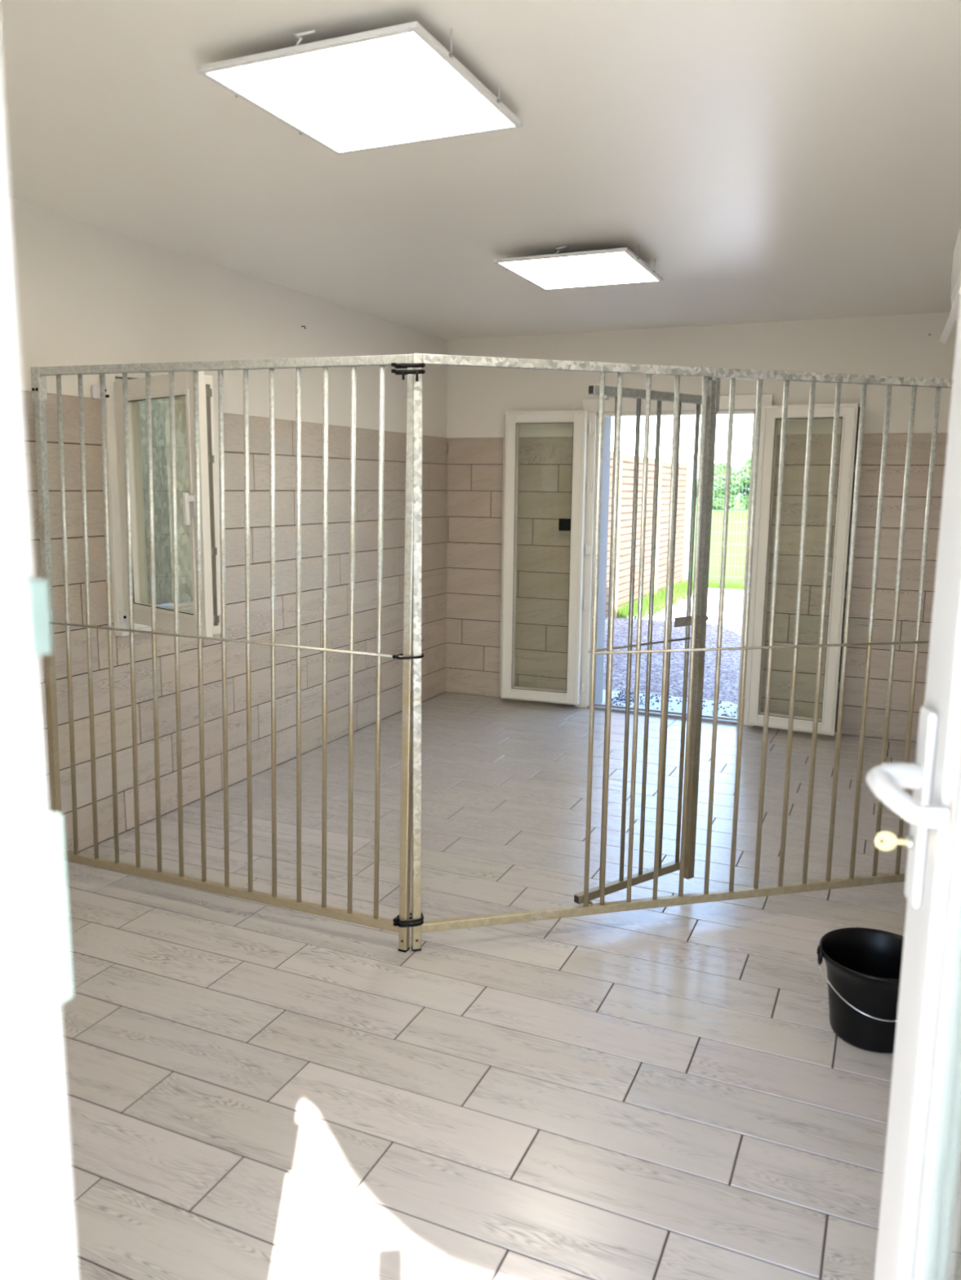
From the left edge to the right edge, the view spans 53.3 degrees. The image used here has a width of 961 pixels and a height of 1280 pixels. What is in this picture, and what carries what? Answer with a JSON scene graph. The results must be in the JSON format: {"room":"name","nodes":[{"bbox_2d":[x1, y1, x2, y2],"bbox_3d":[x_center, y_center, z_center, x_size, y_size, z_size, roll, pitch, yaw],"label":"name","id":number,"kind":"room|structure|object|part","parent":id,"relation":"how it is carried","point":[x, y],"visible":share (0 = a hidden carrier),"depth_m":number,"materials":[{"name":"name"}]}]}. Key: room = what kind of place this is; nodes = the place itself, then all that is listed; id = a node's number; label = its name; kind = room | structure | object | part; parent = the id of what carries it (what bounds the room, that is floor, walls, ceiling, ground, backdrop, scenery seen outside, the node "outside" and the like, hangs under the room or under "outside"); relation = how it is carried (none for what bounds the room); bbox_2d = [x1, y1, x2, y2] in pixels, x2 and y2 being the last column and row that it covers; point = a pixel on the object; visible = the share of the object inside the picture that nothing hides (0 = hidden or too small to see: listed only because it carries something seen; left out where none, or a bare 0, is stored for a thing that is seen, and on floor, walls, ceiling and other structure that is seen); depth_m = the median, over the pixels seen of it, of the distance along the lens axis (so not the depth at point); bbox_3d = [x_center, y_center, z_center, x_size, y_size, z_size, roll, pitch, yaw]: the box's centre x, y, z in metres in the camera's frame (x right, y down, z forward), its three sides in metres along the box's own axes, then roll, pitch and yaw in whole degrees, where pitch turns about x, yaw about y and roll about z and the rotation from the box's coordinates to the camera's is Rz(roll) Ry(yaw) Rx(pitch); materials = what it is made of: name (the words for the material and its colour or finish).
{"room":"dog kennel","nodes":[
{"label":"dog kennel","id":0,"kind":"room"},
{"bbox_2d":[10,197,446,852],"bbox_3d":[-1.714,-0.485,4.625,0.320,2.930,6.460,5,10,23],"label":"wall","id":1,"kind":"structure","parent":0,"point":[88,294],"depth_m":5.12,"materials":[{"name":"tile"}]},
{"bbox_2d":[91,370,221,637],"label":"window","id":2,"kind":"structure","parent":1,"relation":"in","point":[183,381],"depth_m":4.26,"materials":[{"name":"white plastic"}]},
{"bbox_3d":[-1.620,-0.042,4.483,0.054,0.020,0.205,5,10,23],"label":"sill","id":3,"kind":"part","parent":2,"relation":"part of","materials":[{"name":"white plastic"}]},
{"bbox_3d":[-1.712,-0.105,4.816,0.310,0.060,0.780,5,10,23],"label":"sill","id":4,"kind":"part","parent":2,"relation":"part of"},
{"bbox_3d":[-1.168,-0.526,3.855,0.028,0.130,0.052,9,13,43],"label":"handle","id":5,"kind":"part","parent":2,"relation":"part of","materials":[{"name":"white plastic"}]},
{"bbox_2d":[0,0,960,339],"bbox_3d":[0.178,-2.825,3.634,4.220,2.250,6.860,5,10,23],"label":"ceiling","id":6,"kind":"structure","parent":0,"point":[771,160],"depth_m":3.22,"materials":[{"name":"paint"}]},
{"bbox_2d":[195,21,523,155],"bbox_3d":[-0.299,-1.488,2.583,0.644,0.066,0.670,5,10,23],"label":"ceiling light","id":7,"kind":"object","parent":6,"relation":"attached to","point":[397,85],"visible":1,"depth_m":2.51,"materials":[{"name":"white plastic"}]},
{"bbox_2d":[493,244,662,289],"bbox_3d":[0.487,-1.809,4.621,0.653,0.066,0.686,5,10,23],"label":"ceiling light","id":8,"kind":"object","parent":6,"relation":"attached to","point":[615,266],"visible":1,"depth_m":4.56,"materials":[{"name":"white plastic"}]},
{"bbox_2d":[62,692,960,1279],"bbox_3d":[0.073,1.065,4.097,4.200,0.120,6.510,5,10,23],"label":"floor","id":9,"kind":"structure","parent":0,"point":[256,1091],"depth_m":2.90,"materials":[{"name":"tile"}]},
{"bbox_2d":[30,354,413,952],"bbox_3d":[-0.999,0.023,3.574,1.661,2.061,0.043,5,9,22],"label":"fence","id":10,"kind":"object","parent":9,"relation":"on","point":[38,374],"visible":0.89,"depth_m":3.54,"materials":[{"name":"metal"}]},
{"bbox_3d":[-1.722,-0.996,3.736,0.040,0.130,0.040,5,9,22],"label":"corner plate","id":11,"kind":"part","parent":10,"relation":"part of","materials":[{"name":"metal"}]},
{"bbox_3d":[-1.748,-0.043,3.878,0.030,2.059,0.030,5,9,22],"label":"post","id":12,"kind":"part","parent":10,"relation":"part of","materials":[{"name":"metal"}]},
{"bbox_3d":[-0.970,-0.980,3.425,1.595,0.030,0.030,5,9,22],"label":"rail","id":13,"kind":"part","parent":10,"relation":"part of","materials":[{"name":"metal"}]},
{"bbox_3d":[-1.000,-0.005,3.559,1.595,0.010,0.010,5,9,22],"label":"cross rod","id":14,"kind":"part","parent":10,"relation":"part of","materials":[{"name":"metal"}]},
{"bbox_3d":[-1.022,0.961,3.715,1.595,0.032,0.030,5,9,22],"label":"rail","id":15,"kind":"part","parent":10,"relation":"part of","materials":[{"name":"metal"}]},
{"bbox_3d":[-0.246,0.088,3.271,0.030,2.059,0.030,5,9,22],"label":"post","id":16,"kind":"part","parent":10,"relation":"part of","materials":[{"name":"metal"}]},
{"bbox_2d":[391,368,425,381],"bbox_3d":[-0.234,-0.857,3.105,0.111,0.042,0.072,-1,9,-9],"label":"cable tie","id":17,"kind":"object","parent":10,"relation":"attached to","point":[402,372],"visible":0.98,"depth_m":3.08,"materials":[{"name":"black plastic"}]},
{"bbox_2d":[391,653,424,659],"bbox_3d":[-0.246,0.054,3.256,0.108,0.015,0.061,-1,9,-8],"label":"cable tie","id":18,"kind":"object","parent":10,"relation":"attached to","point":[393,656],"visible":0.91,"depth_m":3.23,"materials":[{"name":"black plastic"}]},
{"bbox_2d":[391,362,425,368],"bbox_3d":[-0.234,-0.888,3.103,0.111,0.019,0.065,-1,9,-8],"label":"cable tie","id":19,"kind":"object","parent":10,"relation":"attached to","point":[397,366],"visible":0.96,"depth_m":3.08,"materials":[{"name":"black plastic"}]},
{"bbox_2d":[393,916,423,927],"bbox_3d":[-0.257,1.003,3.409,0.109,0.016,0.062,-1,9,-8],"label":"cable tie","id":20,"kind":"object","parent":10,"relation":"attached to","point":[421,922],"visible":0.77,"depth_m":3.38,"materials":[{"name":"black plastic"}]},
{"bbox_2d":[393,912,423,924],"bbox_3d":[-0.257,0.989,3.407,0.109,0.016,0.062,-1,9,-8],"label":"cable tie","id":21,"kind":"object","parent":10,"relation":"attached to","point":[395,920],"visible":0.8,"depth_m":3.38,"materials":[{"name":"black plastic"}]},
{"bbox_2d":[410,353,952,951],"bbox_3d":[0.830,0.059,3.539,2.196,2.061,0.032,-2,9,-15],"label":"fence","id":22,"kind":"object","parent":9,"relation":"on","point":[682,899],"visible":0.81,"depth_m":3.54,"materials":[{"name":"metal"}]},
{"bbox_3d":[-0.218,0.089,3.267,0.030,2.059,0.030,-2,9,-15],"label":"post","id":23,"kind":"part","parent":22,"relation":"part of","materials":[{"name":"metal"}]},
{"bbox_2d":[573,377,720,906],"bbox_3d":[0.635,0.016,3.616,0.667,2.007,0.048,-7,12,-38],"label":"gate","id":24,"kind":"object","parent":22,"relation":"attached to","point":[713,386],"visible":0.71,"depth_m":3.68,"materials":[{"name":"metal"}]},
{"bbox_3d":[0.357,0.967,3.570,0.002,0.025,0.024,-6,12,-37],"label":"rail","id":25,"kind":"part","parent":24,"relation":"part of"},
{"bbox_3d":[0.378,-0.856,3.275,0.002,0.025,0.024,-6,12,-37],"label":"rail","id":26,"kind":"part","parent":24,"relation":"part of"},
{"bbox_3d":[0.600,0.940,3.752,0.609,0.032,0.028,-6,12,-37],"label":"rail","id":27,"kind":"part","parent":24,"relation":"part of","materials":[{"name":"metal"}]},
{"bbox_3d":[0.624,0.015,3.598,0.594,0.009,0.009,-6,12,-37],"label":"cross rod","id":28,"kind":"part","parent":24,"relation":"part of","materials":[{"name":"metal"}]},
{"bbox_3d":[0.621,-0.883,3.457,0.609,0.031,0.028,-6,12,-37],"label":"rail","id":29,"kind":"part","parent":24,"relation":"part of","materials":[{"name":"metal"}]},
{"bbox_3d":[0.887,-0.937,3.654,0.020,0.132,0.048,-6,12,-37],"label":"corner plate","id":30,"kind":"part","parent":24,"relation":"part of","materials":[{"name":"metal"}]},
{"bbox_3d":[0.818,0.996,3.689,2.135,0.032,0.030,-2,9,-15],"label":"rail","id":31,"kind":"part","parent":22,"relation":"part of","materials":[{"name":"metal"}]},
{"bbox_3d":[0.842,-0.943,3.379,2.135,0.030,0.030,-2,9,-15],"label":"rail","id":32,"kind":"part","parent":22,"relation":"part of","materials":[{"name":"metal"}]},
{"bbox_3d":[1.135,0.026,3.602,1.510,0.010,0.010,-2,9,-15],"label":"cross rod","id":33,"kind":"part","parent":22,"relation":"part of","materials":[{"name":"metal"}]},
{"bbox_2d":[816,927,903,1053],"bbox_3d":[1.200,1.068,2.921,0.340,0.274,0.333,5,10,23],"label":"bucket","id":34,"kind":"object","parent":9,"relation":"on","point":[864,965],"visible":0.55,"depth_m":2.87,"materials":[{"name":"black plastic"}]},
{"bbox_3d":[1.193,1.035,2.839,0.357,0.121,0.156,2,9,6],"label":"handle","id":35,"kind":"part","parent":34,"relation":"part of","materials":[{"name":"metal"}]},
{"bbox_2d":[445,311,957,742],"bbox_3d":[1.466,-1.896,6.778,4.220,5.100,0.400,5,10,23],"label":"wall","id":36,"kind":"structure","parent":0,"point":[477,397],"depth_m":6.52,"materials":[{"name":"tile"}]},
{"bbox_2d":[499,394,860,735],"bbox_3d":[1.370,-0.555,6.898,2.459,2.312,0.642,5,10,23],"label":"door","id":37,"kind":"structure","parent":36,"relation":"in","point":[581,523],"depth_m":6.82,"materials":[{"name":"white plastic"}]},
{"bbox_3d":[0.613,-0.839,6.973,0.088,0.088,0.008,4,10,19],"label":"square plate","id":38,"kind":"part","parent":37,"relation":"part of","materials":[{"name":"black plastic"}]},
{"bbox_3d":[1.340,-0.569,6.824,1.312,2.262,0.095,5,10,23],"label":"frame","id":39,"kind":"part","parent":37,"relation":"part of","materials":[{"name":"white plastic"}]},
{"bbox_3d":[-0.585,0.015,0.769,5.520,3.200,0.260,5,10,23],"label":"wall","id":40,"kind":"structure","parent":0,"visible":0},
{"bbox_2d":[0,32,960,1279],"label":"door","id":41,"kind":"structure","parent":40,"relation":"in","point":[922,1160],"depth_m":0.81,"materials":[{"name":"white plastic"}]},
{"bbox_3d":[-0.347,-0.018,0.723,0.047,0.056,0.026,5,10,23],"label":"strike plate","id":42,"kind":"part","parent":41,"relation":"part of","materials":[{"name":"metal"}]},
{"bbox_3d":[0.039,0.431,0.655,1.065,2.230,0.090,5,10,23],"label":"frame","id":43,"kind":"part","parent":41,"relation":"part of","materials":[{"name":"white plastic"}]},
{"bbox_3d":[-0.350,0.210,0.760,0.047,0.153,0.026,5,10,23],"label":"strike plate","id":44,"kind":"part","parent":41,"relation":"part of","materials":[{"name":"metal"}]},
{"bbox_2d":[874,831,906,850],"bbox_3d":[0.585,0.287,1.364,0.046,0.029,0.004,2,9,9],"label":"key","id":45,"kind":"object","parent":41,"relation":"attached to","point":[884,840],"visible":1,"depth_m":1.36,"materials":[{"name":"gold metal"}]},
{"bbox_3d":[0.576,0.207,1.302,0.074,0.053,0.134,1,9,5],"label":"lever handle","id":46,"kind":"part","parent":41,"relation":"part of","materials":[{"name":"white plastic"}]},
{"bbox_3d":[0.620,0.235,1.349,0.013,0.283,0.047,2,9,9],"label":"handle plate","id":47,"kind":"part","parent":41,"relation":"part of","materials":[{"name":"white plastic"}]},
{"bbox_3d":[1.901,-0.220,3.244,0.430,2.930,6.326,5,10,23],"label":"wall","id":48,"kind":"structure","parent":0,"visible":0},
{"bbox_2d":[939,225,960,344],"bbox_3d":[1.337,-0.982,2.441,0.241,0.332,0.800,4,10,22],"label":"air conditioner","id":49,"kind":"object","parent":48,"relation":"attached to","point":[956,266],"visible":0.96,"depth_m":2.60,"materials":[{"name":"white plastic"}]},
{"label":"outside","id":50,"kind":"structure","parent":0,"visible":0},
{"bbox_2d":[689,466,749,498],"bbox_3d":[61.964,-45.088,268.710,420.000,13.871,65.000,5,10,23],"label":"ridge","id":51,"kind":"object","parent":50,"point":[735,468],"depth_m":246.45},
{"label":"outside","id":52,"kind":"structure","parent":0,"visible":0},
{"bbox_3d":[-5.314,0.610,6.624,7.670,0.050,6.860,5,10,23],"label":"path","id":53,"kind":"object","parent":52,"visible":0},
{"bbox_2d":[138,398,173,604],"bbox_3d":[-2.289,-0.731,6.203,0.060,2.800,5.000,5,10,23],"label":"window pane","id":54,"kind":"object","parent":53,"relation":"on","point":[163,584],"visible":0.02,"depth_m":6.40,"materials":[{"name":"clear glass"}]},
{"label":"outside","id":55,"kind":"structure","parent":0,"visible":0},
{"bbox_2d":[620,588,743,626],"bbox_3d":[6.827,-0.216,12.752,9.100,0.100,4.350,5,10,23],"label":"terrace","id":56,"kind":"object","parent":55,"point":[733,598],"visible":0.2,"depth_m":13.56,"materials":[{"name":"white concrete"}]},
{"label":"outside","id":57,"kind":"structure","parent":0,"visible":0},
{"bbox_2d":[602,617,741,702],"bbox_3d":[1.337,0.151,10.116,17.000,0.100,4.950,5,10,23],"label":"gravel ground","id":58,"kind":"structure","parent":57,"point":[619,623],"depth_m":9.46,"materials":[{"name":"grey gravel"}]},
{"bbox_2d":[604,451,690,618],"bbox_3d":[1.724,-1.354,12.302,0.080,2.191,8.650,5,10,23],"label":"wooden fence","id":59,"kind":"object","parent":58,"relation":"on","point":[625,476],"visible":0.27,"depth_m":13.81,"materials":[{"name":"wood"}]},
{"bbox_3d":[1.303,-1.209,11.378,0.038,2.090,2.050,5,10,23],"label":"slat panel","id":60,"kind":"part","parent":59,"relation":"part of","materials":[{"name":"wood"}]},
{"bbox_3d":[1.748,-1.341,12.359,0.080,2.147,0.090,5,10,23],"label":"post","id":61,"kind":"part","parent":59,"relation":"part of","materials":[{"name":"brown wood"}]},
{"bbox_3d":[2.180,-1.507,13.346,0.038,2.070,2.060,5,10,23],"label":"slat panel","id":62,"kind":"part","parent":59,"relation":"part of","materials":[{"name":"brown wood"}]},
{"bbox_3d":[2.627,-1.639,14.332,0.080,2.125,0.090,5,10,23],"label":"post","id":63,"kind":"part","parent":59,"relation":"part of","materials":[{"name":"brown wood"}]},
{"bbox_3d":[3.034,-1.797,15.259,0.038,2.050,1.930,5,10,23],"label":"slat panel","id":64,"kind":"part","parent":59,"relation":"part of","materials":[{"name":"wood"}]},
{"bbox_3d":[3.450,-1.918,16.177,0.080,2.105,0.090,5,10,23],"label":"post","id":65,"kind":"part","parent":59,"relation":"part of","materials":[{"name":"brown wood"}]},
{"bbox_2d":[601,689,737,717],"bbox_3d":[1.506,0.576,7.436,1.500,0.100,0.800,5,10,23],"label":"threshold","id":66,"kind":"object","parent":58,"relation":"on","point":[676,708],"depth_m":7.54,"materials":[{"name":"white stone"}]},
{"bbox_2d":[602,619,741,717],"bbox_3d":[2.225,0.195,9.530,2.721,0.033,5.221,5,10,23],"label":"gravel stones","id":67,"kind":"object","parent":58,"relation":"on","point":[708,626],"visible":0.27,"depth_m":9.23},
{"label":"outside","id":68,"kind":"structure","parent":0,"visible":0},
{"bbox_2d":[684,498,748,589],"bbox_3d":[32.143,-10.891,80.342,180.000,0.037,150.000,5,10,23],"label":"ground","id":69,"kind":"structure","parent":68,"point":[715,558],"depth_m":28.83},
{"bbox_2d":[617,577,743,619],"bbox_3d":[3.979,-0.764,15.047,4.254,0.220,6.543,5,10,23],"label":"grass","id":70,"kind":"structure","parent":69,"relation":"on","point":[681,590],"depth_m":14.11,"materials":[{"name":"green plant"}]},
{"bbox_2d":[686,507,688,551],"bbox_3d":[5.084,-2.638,23.577,0.120,1.220,0.100,5,10,23],"label":"fence post","id":71,"kind":"object","parent":69,"relation":"on","point":[688,508],"visible":0.03,"depth_m":23.51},
{"bbox_2d":[688,473,697,507],"bbox_3d":[15.746,-11.842,75.910,4.015,3.231,2.898,5,10,23],"label":"shrub","id":72,"kind":"object","parent":69,"relation":"on","point":[690,473],"visible":0.02,"depth_m":75.61,"materials":[{"name":"green plant"}]},
{"bbox_2d":[684,453,750,580],"bbox_3d":[5.881,-1.962,16.014,5.060,2.300,1.382,5,10,23],"label":"mesh fence","id":73,"kind":"object","parent":69,"relation":"on","point":[692,455],"visible":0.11,"depth_m":17.44,"materials":[{"name":"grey metal"}]},
{"bbox_3d":[3.587,-2.097,17.000,0.005,2.100,1.352,5,10,23],"label":"wire panel","id":74,"kind":"part","parent":73,"relation":"part of","materials":[{"name":"metal"}]},
{"bbox_3d":[3.860,-2.242,17.603,0.060,2.300,0.060,5,10,23],"label":"post","id":75,"kind":"part","parent":73,"relation":"part of","materials":[{"name":"white metal"}]},
{"bbox_2d":[696,462,745,510],"bbox_3d":[18.869,-11.967,74.731,4.069,3.838,2.907,5,10,23],"label":"shrub","id":76,"kind":"object","parent":69,"relation":"on","point":[719,477],"visible":0.48,"depth_m":74.10,"materials":[{"name":"green plant"}]},
{"bbox_3d":[18.722,-11.588,74.769,1.672,2.908,1.755,5,10,23],"label":"stem","id":77,"kind":"part","parent":76,"relation":"part of","materials":[{"name":"green plant"}]},
{"bbox_2d":[729,455,751,509],"bbox_3d":[21.107,-12.096,73.558,4.007,4.522,2.989,5,10,23],"label":"shrub","id":78,"kind":"object","parent":69,"relation":"on","point":[746,470],"visible":0.18,"depth_m":73.63,"materials":[{"name":"green plant"}]}
]}

